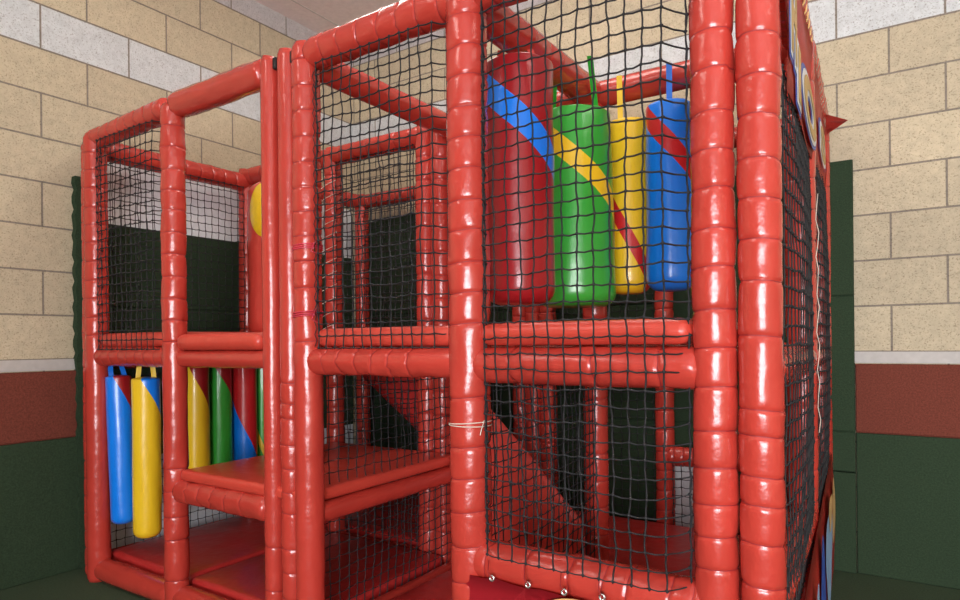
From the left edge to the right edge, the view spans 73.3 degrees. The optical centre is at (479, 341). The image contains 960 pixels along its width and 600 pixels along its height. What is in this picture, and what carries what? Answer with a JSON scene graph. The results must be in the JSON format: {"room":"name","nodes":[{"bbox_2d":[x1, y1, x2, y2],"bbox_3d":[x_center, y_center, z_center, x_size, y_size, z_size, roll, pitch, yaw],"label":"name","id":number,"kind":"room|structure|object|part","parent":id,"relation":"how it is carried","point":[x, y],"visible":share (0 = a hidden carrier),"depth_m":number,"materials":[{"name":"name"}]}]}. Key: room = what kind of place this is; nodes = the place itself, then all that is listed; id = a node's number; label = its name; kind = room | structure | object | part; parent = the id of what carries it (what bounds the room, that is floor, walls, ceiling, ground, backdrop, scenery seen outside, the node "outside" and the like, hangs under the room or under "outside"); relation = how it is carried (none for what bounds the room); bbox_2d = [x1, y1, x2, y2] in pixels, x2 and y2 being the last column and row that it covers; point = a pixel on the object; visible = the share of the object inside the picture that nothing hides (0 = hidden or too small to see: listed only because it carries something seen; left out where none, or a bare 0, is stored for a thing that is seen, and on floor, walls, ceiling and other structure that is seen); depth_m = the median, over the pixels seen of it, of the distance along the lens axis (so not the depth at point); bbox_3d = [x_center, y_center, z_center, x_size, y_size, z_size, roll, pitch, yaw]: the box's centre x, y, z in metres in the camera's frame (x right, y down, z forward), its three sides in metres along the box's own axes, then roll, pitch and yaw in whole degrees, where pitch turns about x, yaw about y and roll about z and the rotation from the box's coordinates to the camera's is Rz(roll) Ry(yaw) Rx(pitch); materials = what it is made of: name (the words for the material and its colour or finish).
{"room":"indoor playground","nodes":[
{"label":"indoor playground","id":0,"kind":"room"},
{"bbox_2d":[0,0,354,443],"bbox_3d":[-2.745,-0.491,1.894,0.100,3.137,6.745,-1,0,33],"label":"wall","id":1,"kind":"structure","parent":0,"point":[69,68],"depth_m":3.05,"materials":[{"name":"beige brick"}]},
{"bbox_2d":[0,359,74,371],"bbox_3d":[-3.200,0.117,1.093,0.012,0.050,4.700,-1,0,33],"label":"trim","id":2,"kind":"structure","parent":1,"relation":"attached to","point":[49,364],"depth_m":2.91,"materials":[{"name":"white paint"}]},
{"bbox_2d":[0,370,76,445],"bbox_3d":[-3.170,0.303,1.131,0.018,0.312,4.590,-1,0,33],"label":"mat","id":3,"kind":"object","parent":1,"relation":"attached to","point":[34,406],"visible":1,"depth_m":2.90,"materials":[{"name":"brown carpet"}]},
{"bbox_2d":[0,437,78,589],"bbox_3d":[-3.165,0.771,1.131,0.018,0.622,4.590,-1,0,33],"label":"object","id":4,"kind":"object","parent":1,"relation":"attached to","point":[39,496],"visible":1,"depth_m":2.90,"materials":[{"name":"green carpet"}]},
{"bbox_2d":[71,176,85,568],"bbox_3d":[-1.882,0.144,3.070,0.035,1.850,0.088,-1,0,33],"label":"mat","id":5,"kind":"object","parent":1,"relation":"attached to","point":[75,180],"visible":0.35,"depth_m":3.04,"materials":[{"name":"green plastic"}]},
{"bbox_2d":[107,162,352,548],"bbox_3d":[-1.383,0.069,3.847,0.014,1.990,1.720,-1,0,33],"label":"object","id":6,"kind":"structure","parent":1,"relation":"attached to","point":[120,534],"depth_m":3.54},
{"bbox_2d":[108,224,352,453],"bbox_3d":[-1.361,-0.001,3.850,0.020,1.164,1.664,-1,0,33],"label":"mat","id":7,"kind":"object","parent":6,"relation":"attached to","point":[195,255],"visible":0.31,"depth_m":3.53,"materials":[{"name":"green plastic"}]},
{"bbox_2d":[255,0,400,32],"bbox_3d":[0.027,-2.137,0.055,6.780,0.100,6.745,-1,0,33],"label":"ceiling","id":8,"kind":"structure","parent":0,"point":[340,12],"depth_m":4.03,"materials":[{"name":"paint"}]},
{"bbox_2d":[291,0,338,25],"bbox_3d":[-2.561,-2.060,1.762,0.006,0.004,6.545,-1,0,33],"label":"trim","id":9,"kind":"structure","parent":8,"relation":"attached to","point":[291,0],"depth_m":4.06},
{"bbox_2d":[0,568,959,599],"bbox_3d":[0.059,1.099,0.055,6.780,0.100,6.745,-1,0,33],"label":"floor","id":10,"kind":"structure","parent":0,"point":[74,584],"depth_m":2.73,"materials":[{"name":"green carpet"}]},
{"bbox_2d":[80,0,847,599],"bbox_3d":[-0.091,-0.009,2.827,3.088,2.128,1.883,-1,0,33],"label":"indoor playground structure","id":11,"kind":"object","parent":10,"relation":"on","point":[479,511],"visible":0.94,"depth_m":2.02,"materials":[{"name":"red plastic"}]},
{"bbox_3d":[-1.781,0.075,2.978,0.096,1.993,0.096,-1,0,33],"label":"post","id":12,"kind":"part","parent":11,"relation":"part of","materials":[{"name":"red plastic"}]},
{"bbox_3d":[-1.721,0.066,2.902,0.100,2.010,0.099,-1,0,33],"label":"post","id":13,"kind":"part","parent":11,"relation":"part of","materials":[{"name":"red plastic"}]},
{"bbox_2d":[105,366,132,523],"bbox_3d":[-1.616,0.455,2.902,0.137,0.715,0.107,-1,0,27],"label":"hanging bag","id":14,"kind":"object","parent":11,"relation":"hanging from","point":[117,387],"visible":0.86,"depth_m":2.86,"materials":[{"name":"blue plastic"}]},
{"bbox_3d":[-1.496,-0.924,2.753,0.625,0.114,0.099,-1,0,33],"label":"rail","id":15,"kind":"part","parent":11,"relation":"part of","materials":[{"name":"red plastic"}]},
{"bbox_3d":[-1.465,0.062,2.740,0.572,0.088,0.089,-1,0,33],"label":"rail","id":16,"kind":"part","parent":11,"relation":"part of","materials":[{"name":"red plastic"}]},
{"bbox_3d":[-1.484,-0.427,2.719,0.528,0.927,0.058,-1,0,33],"label":"net panel","id":17,"kind":"part","parent":11,"relation":"part of","materials":[{"name":"black fabric"}]},
{"bbox_3d":[-1.455,1.015,2.740,0.564,0.099,0.098,-1,0,33],"label":"rail","id":18,"kind":"part","parent":11,"relation":"part of","materials":[{"name":"red plastic"}]},
{"bbox_2d":[131,367,161,538],"bbox_3d":[-1.481,0.472,2.866,0.119,0.785,0.119,-1,0,33],"label":"hanging bag","id":19,"kind":"object","parent":11,"relation":"hanging from","point":[145,391],"visible":0.98,"depth_m":2.82,"materials":[{"name":"yellow plastic"}]},
{"bbox_3d":[-1.518,0.540,3.296,0.020,0.862,0.767,-1,0,33],"label":"net panel","id":20,"kind":"part","parent":11,"relation":"part of","materials":[{"name":"black fabric"}]},
{"bbox_3d":[-1.216,0.062,2.567,0.099,2.008,0.098,-1,0,33],"label":"post","id":21,"kind":"part","parent":11,"relation":"part of","materials":[{"name":"red plastic"}]},
{"bbox_3d":[-1.548,1.017,3.312,0.094,0.095,0.865,-1,0,33],"label":"rail","id":22,"kind":"part","parent":11,"relation":"part of","materials":[{"name":"red plastic"}]},
{"bbox_3d":[-1.528,-0.430,3.296,0.020,0.882,0.767,-1,0,33],"label":"net panel","id":23,"kind":"part","parent":11,"relation":"part of","materials":[{"name":"black fabric"}]},
{"bbox_3d":[-1.558,-0.899,3.324,0.105,0.104,0.843,-1,0,33],"label":"rail","id":24,"kind":"part","parent":11,"relation":"part of","materials":[{"name":"red plastic"}]},
{"bbox_2d":[188,367,210,468],"bbox_3d":[-1.367,0.421,3.114,0.120,0.685,0.120,-1,0,33],"label":"hanging bag","id":25,"kind":"object","parent":11,"relation":"hanging from","point":[198,378],"visible":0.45,"depth_m":3.07,"materials":[{"name":"yellow plastic"}]},
{"bbox_3d":[-0.954,1.010,2.409,0.550,0.099,0.098,-1,0,33],"label":"rail","id":26,"kind":"part","parent":11,"relation":"part of","materials":[{"name":"red plastic"}]},
{"bbox_3d":[-0.974,-0.940,2.409,0.550,0.105,0.104,-1,0,33],"label":"rail","id":27,"kind":"part","parent":11,"relation":"part of","materials":[{"name":"red plastic"}]},
{"bbox_3d":[-0.958,0.584,2.410,0.558,0.102,0.104,-1,0,33],"label":"rail","id":28,"kind":"part","parent":11,"relation":"part of","materials":[{"name":"red plastic"}]},
{"bbox_3d":[-0.960,0.064,2.415,0.550,0.068,0.067,-1,0,33],"label":"rail","id":29,"kind":"part","parent":11,"relation":"part of","materials":[{"name":"red plastic"}]},
{"bbox_2d":[209,367,232,464],"bbox_3d":[-1.296,0.421,3.223,0.116,0.685,0.116,-1,0,33],"label":"hanging bag","id":30,"kind":"object","parent":11,"relation":"hanging from","point":[220,379],"visible":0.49,"depth_m":3.17,"materials":[{"name":"green plastic"}]},
{"bbox_2d":[232,368,257,460],"bbox_3d":[-1.205,0.420,3.307,0.120,0.685,0.121,-1,0,33],"label":"hanging bag","id":31,"kind":"object","parent":11,"relation":"hanging from","point":[244,380],"visible":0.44,"depth_m":3.26,"materials":[{"name":"red plastic"}]},
{"bbox_3d":[-1.320,0.041,3.672,0.098,2.053,0.098,-1,0,33],"label":"post","id":32,"kind":"part","parent":11,"relation":"part of","materials":[{"name":"red plastic"}]},
{"bbox_2d":[247,182,262,331],"bbox_3d":[-1.083,-0.434,3.317,0.234,0.790,0.265,-1,0,20],"label":"bolster","id":33,"kind":"object","parent":11,"relation":"on","point":[254,218],"visible":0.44,"depth_m":3.23,"materials":[{"name":"red plastic"}]},
{"bbox_2d":[256,369,263,455],"bbox_3d":[-1.152,0.419,3.424,0.113,0.685,0.112,-1,0,33],"label":"hanging bag","id":34,"kind":"object","parent":11,"relation":"hanging from","point":[259,372],"visible":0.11,"depth_m":3.37,"materials":[{"name":"green plastic"}]},
{"bbox_3d":[-0.719,0.037,2.241,0.071,2.048,0.070,-1,0,33],"label":"post","id":35,"kind":"part","parent":11,"relation":"part of","materials":[{"name":"red plastic"}]},
{"bbox_3d":[-1.039,-0.940,3.482,0.704,0.099,0.099,-1,0,33],"label":"rail","id":36,"kind":"part","parent":11,"relation":"part of","materials":[{"name":"red plastic"}]},
{"bbox_3d":[-0.641,0.032,2.202,0.084,2.058,0.082,-1,0,33],"label":"post","id":37,"kind":"part","parent":11,"relation":"part of","materials":[{"name":"red plastic"}]},
{"bbox_3d":[-0.569,0.033,2.142,0.098,2.053,0.098,-1,0,33],"label":"post","id":38,"kind":"part","parent":11,"relation":"part of","materials":[{"name":"red plastic"}]},
{"bbox_3d":[-0.739,0.035,3.291,0.098,2.053,0.098,-1,0,33],"label":"post","id":39,"kind":"part","parent":11,"relation":"part of","materials":[{"name":"red plastic"}]},
{"bbox_3d":[-1.064,-0.939,4.013,0.099,0.099,0.871,-1,0,38],"label":"rail","id":40,"kind":"part","parent":11,"relation":"part of","materials":[{"name":"red plastic"}]},
{"bbox_3d":[-0.789,0.035,4.353,0.097,2.053,0.098,-1,0,33],"label":"post","id":41,"kind":"part","parent":11,"relation":"part of","materials":[{"name":"red plastic"}]},
{"bbox_3d":[-0.756,1.010,3.307,1.252,0.097,0.099,-1,0,33],"label":"rail","id":42,"kind":"part","parent":11,"relation":"part of","materials":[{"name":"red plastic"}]},
{"bbox_3d":[-0.501,-0.945,3.127,0.602,0.100,0.100,-1,0,33],"label":"rail","id":43,"kind":"part","parent":11,"relation":"part of","materials":[{"name":"red plastic"}]},
{"bbox_3d":[-0.306,-0.952,1.969,0.612,0.110,0.108,-1,0,33],"label":"rail","id":44,"kind":"part","parent":11,"relation":"part of","materials":[{"name":"red plastic"}]},
{"bbox_3d":[-0.512,-0.450,3.102,0.516,0.922,0.020,-1,0,33],"label":"net panel","id":45,"kind":"part","parent":11,"relation":"part of","materials":[{"name":"black fabric"}]},
{"bbox_3d":[-0.296,0.061,1.968,0.612,0.099,0.098,-1,0,33],"label":"rail","id":46,"kind":"part","parent":11,"relation":"part of","materials":[{"name":"red plastic"}]},
{"bbox_3d":[-0.479,0.520,3.137,0.516,0.842,0.019,-1,0,33],"label":"net panel","id":47,"kind":"part","parent":11,"relation":"part of","materials":[{"name":"black fabric"}]},
{"bbox_3d":[-0.318,-0.439,1.950,0.556,0.923,0.060,-1,0,33],"label":"net panel","id":48,"kind":"part","parent":11,"relation":"part of","materials":[{"name":"black fabric"}]},
{"bbox_3d":[-0.341,-0.936,2.503,0.098,0.098,0.865,-1,0,33],"label":"rail","id":49,"kind":"part","parent":11,"relation":"part of","materials":[{"name":"red plastic"}]},
{"bbox_3d":[-0.330,0.538,2.518,0.037,0.862,0.777,-1,0,33],"label":"net panel","id":50,"kind":"part","parent":11,"relation":"part of","materials":[{"name":"black fabric"}]},
{"bbox_3d":[-0.326,0.574,2.503,0.074,0.074,0.865,-1,0,33],"label":"rail","id":51,"kind":"part","parent":11,"relation":"part of","materials":[{"name":"red plastic"}]},
{"bbox_3d":[-0.281,-0.948,4.012,1.210,0.097,0.098,-1,0,33],"label":"rail","id":52,"kind":"part","parent":11,"relation":"part of","materials":[{"name":"red plastic"}]},
{"bbox_3d":[-0.322,1.005,2.504,0.098,0.096,0.865,-1,0,33],"label":"rail","id":53,"kind":"part","parent":11,"relation":"part of","materials":[{"name":"red plastic"}]},
{"bbox_3d":[-0.243,0.030,2.964,0.100,2.053,0.099,-1,0,33],"label":"post","id":54,"kind":"part","parent":11,"relation":"part of","materials":[{"name":"red plastic"}]},
{"bbox_3d":[-0.296,-0.445,3.990,1.116,0.907,0.012,-1,0,33],"label":"net panel","id":55,"kind":"part","parent":11,"relation":"part of","materials":[{"name":"black fabric"}]},
{"bbox_3d":[-0.171,0.029,2.916,0.098,2.053,0.099,-1,0,33],"label":"post","id":56,"kind":"part","parent":11,"relation":"part of","materials":[{"name":"red plastic"}]},
{"bbox_3d":[-0.093,0.028,2.864,0.098,2.053,0.099,-1,0,33],"label":"post","id":57,"kind":"part","parent":11,"relation":"part of","materials":[{"name":"red plastic"}]},
{"bbox_3d":[-0.029,0.000,1.786,0.120,2.108,0.120,-1,0,33],"label":"post","id":58,"kind":"part","parent":11,"relation":"part of","materials":[{"name":"red plastic"}]},
{"bbox_3d":[0.239,-0.952,1.611,0.619,0.102,0.105,-1,0,33],"label":"rail","id":59,"kind":"part","parent":11,"relation":"part of","materials":[{"name":"red plastic"}]},
{"bbox_3d":[0.223,0.815,1.560,0.695,0.405,0.008,-1,0,33],"label":"panel","id":60,"kind":"part","parent":11,"relation":"part of","materials":[{"name":"red plastic"}]},
{"bbox_3d":[0.231,0.025,3.681,0.097,2.053,0.098,-1,0,33],"label":"post","id":61,"kind":"part","parent":11,"relation":"part of","materials":[{"name":"red plastic"}]},
{"bbox_2d":[487,49,554,305],"bbox_3d":[0.121,-0.514,2.007,0.223,0.795,0.225,-1,0,33],"label":"hanging bag","id":62,"kind":"object","parent":11,"relation":"hanging from","point":[512,87],"visible":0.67,"depth_m":1.91,"materials":[{"name":"red plastic"}]},
{"bbox_3d":[0.302,0.024,3.635,0.097,2.053,0.098,-1,0,33],"label":"post","id":63,"kind":"part","parent":11,"relation":"part of","materials":[{"name":"red plastic"}]},
{"bbox_3d":[0.177,0.061,2.686,0.656,0.096,0.100,-1,0,33],"label":"rail","id":64,"kind":"part","parent":11,"relation":"part of","materials":[{"name":"red plastic"}]},
{"bbox_3d":[0.202,-0.952,2.146,0.119,0.118,0.873,-1,0,33],"label":"rail","id":65,"kind":"part","parent":11,"relation":"part of","materials":[{"name":"red plastic"}]},
{"bbox_3d":[0.233,0.508,2.140,0.038,0.832,0.767,-1,0,33],"label":"net panel","id":66,"kind":"part","parent":11,"relation":"part of","materials":[{"name":"black fabric"}]},
{"bbox_3d":[0.380,0.024,3.582,0.097,2.053,0.098,-1,0,33],"label":"post","id":67,"kind":"part","parent":11,"relation":"part of","materials":[{"name":"red plastic"}]},
{"bbox_3d":[0.167,-0.952,2.686,0.656,0.098,0.099,-1,0,33],"label":"rail","id":68,"kind":"part","parent":11,"relation":"part of","materials":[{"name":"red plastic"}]},
{"bbox_2d":[543,56,615,307],"bbox_3d":[0.341,-0.549,2.315,0.282,0.848,0.280,-1,0,33],"label":"hanging bag","id":69,"kind":"object","parent":11,"relation":"hanging from","point":[584,119],"visible":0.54,"depth_m":2.19,"materials":[{"name":"green plastic"}]},
{"bbox_3d":[0.247,0.060,1.608,0.619,0.101,0.105,-1,0,33],"label":"rail","id":70,"kind":"part","parent":11,"relation":"part of","materials":[{"name":"red plastic"}]},
{"bbox_3d":[0.254,0.592,1.610,0.619,0.116,0.110,-1,0,33],"label":"rail","id":71,"kind":"part","parent":11,"relation":"part of","materials":[{"name":"red plastic"}]},
{"bbox_3d":[0.217,-0.232,1.558,0.557,1.572,0.101,-1,0,33],"label":"net panel","id":72,"kind":"part","parent":11,"relation":"part of","materials":[{"name":"black fabric"}]},
{"bbox_3d":[0.448,0.023,2.508,0.098,2.053,0.097,-1,0,33],"label":"post","id":73,"kind":"part","parent":11,"relation":"part of","materials":[{"name":"red plastic"}]},
{"bbox_3d":[0.634,0.010,3.379,0.562,1.837,0.012,-1,0,33],"label":"net panel","id":74,"kind":"part","parent":11,"relation":"part of","materials":[{"name":"black fabric"}]},
{"bbox_2d":[610,75,649,294],"bbox_3d":[0.560,-0.583,2.436,0.168,0.805,0.169,-1,0,33],"label":"hanging bag","id":75,"kind":"object","parent":11,"relation":"hanging from","point":[634,200],"visible":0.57,"depth_m":2.36,"materials":[{"name":"yellow plastic"}]},
{"bbox_3d":[0.921,0.018,3.226,0.096,2.053,0.098,-1,0,33],"label":"post","id":76,"kind":"part","parent":11,"relation":"part of","materials":[{"name":"red plastic"}]},
{"bbox_2d":[645,63,691,291],"bbox_3d":[0.678,-0.584,2.304,0.172,0.805,0.171,-1,0,33],"label":"hanging bag","id":77,"kind":"object","parent":11,"relation":"hanging from","point":[677,201],"visible":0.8,"depth_m":2.23,"materials":[{"name":"blue plastic"}]},
{"bbox_3d":[0.741,-0.958,2.308,0.727,0.099,0.099,-1,0,33],"label":"rail","id":78,"kind":"part","parent":11,"relation":"part of","materials":[{"name":"red plastic"}]},
{"bbox_3d":[0.751,0.056,2.308,0.735,0.097,0.100,-1,0,33],"label":"rail","id":79,"kind":"part","parent":11,"relation":"part of","materials":[{"name":"red plastic"}]},
{"bbox_3d":[0.518,-0.015,1.426,0.098,2.128,0.099,-1,0,33],"label":"post","id":80,"kind":"part","parent":11,"relation":"part of","materials":[{"name":"red plastic"}]},
{"bbox_3d":[1.216,0.563,3.035,0.700,0.099,0.102,-1,0,33],"label":"rail","id":81,"kind":"part","parent":11,"relation":"part of","materials":[{"name":"red plastic"}]},
{"bbox_3d":[1.200,0.753,3.011,0.612,0.342,0.018,-1,0,33],"label":"net panel","id":82,"kind":"part","parent":11,"relation":"part of","materials":[{"name":"black fabric"}]},
{"bbox_3d":[0.930,-0.960,3.215,1.348,0.097,0.101,-1,0,33],"label":"rail","id":83,"kind":"part","parent":11,"relation":"part of","materials":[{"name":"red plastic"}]},
{"bbox_3d":[0.597,-0.016,1.373,0.095,2.128,0.094,-1,0,33],"label":"post","id":84,"kind":"part","parent":11,"relation":"part of","materials":[{"name":"red plastic"}]},
{"bbox_3d":[0.831,0.567,1.741,0.098,0.097,0.873,-1,0,32],"label":"rail","id":85,"kind":"part","parent":11,"relation":"part of","materials":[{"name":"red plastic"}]},
{"bbox_3d":[0.815,-0.978,1.741,0.100,0.100,0.873,-1,0,32],"label":"rail","id":86,"kind":"part","parent":11,"relation":"part of","materials":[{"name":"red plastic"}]},
{"bbox_3d":[0.861,0.026,1.706,0.038,1.240,0.815,-1,0,31],"label":"net panel","id":87,"kind":"part","parent":11,"relation":"part of","materials":[{"name":"black fabric"}]},
{"bbox_3d":[0.825,0.054,1.741,0.099,0.099,0.873,-1,0,32],"label":"rail","id":88,"kind":"part","parent":11,"relation":"part of","materials":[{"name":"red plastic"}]},
{"bbox_3d":[1.050,0.017,2.110,0.098,2.053,0.098,-1,0,33],"label":"post","id":89,"kind":"part","parent":11,"relation":"part of","materials":[{"name":"red plastic"}]},
{"bbox_3d":[1.077,-0.091,2.056,0.009,0.760,0.026,-1,0,33],"label":"net edge cord","id":90,"kind":"part","parent":11,"relation":"part of","materials":[{"name":"white fabric"}]},
{"bbox_3d":[1.106,0.749,2.079,0.012,0.540,1.642,-1,0,31],"label":"panel","id":91,"kind":"part","parent":11,"relation":"part of","materials":[{"name":"plastic"}]},
{"bbox_3d":[1.267,-0.963,2.476,0.100,0.099,0.869,-1,0,31],"label":"rail","id":92,"kind":"part","parent":11,"relation":"part of","materials":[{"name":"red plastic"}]},
{"bbox_3d":[1.316,-0.023,2.456,0.040,1.250,0.790,-1,0,31],"label":"net panel","id":93,"kind":"part","parent":11,"relation":"part of","materials":[{"name":"fabric"}]},
{"bbox_3d":[1.277,0.051,2.476,0.098,0.098,0.869,-1,0,31],"label":"rail","id":94,"kind":"part","parent":11,"relation":"part of","materials":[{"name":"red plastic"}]},
{"bbox_3d":[1.499,0.012,2.845,0.096,2.053,0.097,-1,0,33],"label":"post","id":95,"kind":"part","parent":11,"relation":"part of","materials":[{"name":"red plastic"}]},
{"bbox_2d":[352,0,959,524],"bbox_3d":[1.914,-0.538,2.801,6.680,3.137,0.100,-1,0,33],"label":"wall","id":96,"kind":"structure","parent":0,"point":[890,69],"depth_m":2.85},
{"bbox_2d":[355,214,656,521],"bbox_3d":[0.055,0.101,3.952,2.215,1.898,0.032,-1,0,33],"label":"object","id":97,"kind":"object","parent":96,"relation":"attached to","point":[632,306],"visible":0.18,"depth_m":3.62,"materials":[{"name":"green plastic"}]},
{"bbox_2d":[673,288,693,446],"bbox_3d":[1.063,-0.135,3.286,0.195,1.448,0.032,-1,0,33],"label":"mat","id":98,"kind":"object","parent":96,"relation":"attached to","point":[680,310],"visible":0.02,"depth_m":3.29,"materials":[{"name":"green plastic"}]},
{"bbox_2d":[675,466,693,527],"bbox_3d":[1.073,0.814,3.287,0.200,0.450,0.030,-1,0,33],"label":"board","id":99,"kind":"object","parent":96,"relation":"attached to","point":[685,484],"visible":0.07,"depth_m":3.29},
{"bbox_2d":[733,159,855,472],"bbox_3d":[1.411,-0.113,3.057,0.628,1.398,0.032,-1,0,33],"label":"mat","id":100,"kind":"object","parent":96,"relation":"attached to","point":[841,172],"visible":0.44,"depth_m":2.90,"materials":[{"name":"green plastic"}]},
{"bbox_2d":[738,471,856,573],"bbox_3d":[1.420,0.812,3.057,0.628,0.448,0.032,-1,0,33],"label":"mat","id":101,"kind":"object","parent":96,"relation":"attached to","point":[845,550],"visible":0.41,"depth_m":2.89,"materials":[{"name":"green plastic"}]},
{"bbox_2d":[855,352,959,363],"bbox_3d":[3.133,0.053,1.934,3.500,0.050,0.012,-1,0,33],"label":"trim","id":102,"kind":"structure","parent":96,"relation":"attached to","point":[860,357],"depth_m":2.78,"materials":[{"name":"white paint"}]},
{"bbox_2d":[855,364,959,438],"bbox_3d":[3.133,0.236,1.932,3.475,0.307,0.018,-1,0,33],"label":"mat","id":103,"kind":"object","parent":96,"relation":"attached to","point":[894,399],"visible":1,"depth_m":2.77,"materials":[{"name":"brown carpet"}]},
{"bbox_2d":[856,432,959,589],"bbox_3d":[3.138,0.705,1.932,3.475,0.628,0.018,-1,0,33],"label":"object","id":104,"kind":"object","parent":96,"relation":"attached to","point":[908,487],"visible":1,"depth_m":2.77,"materials":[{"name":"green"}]}
]}

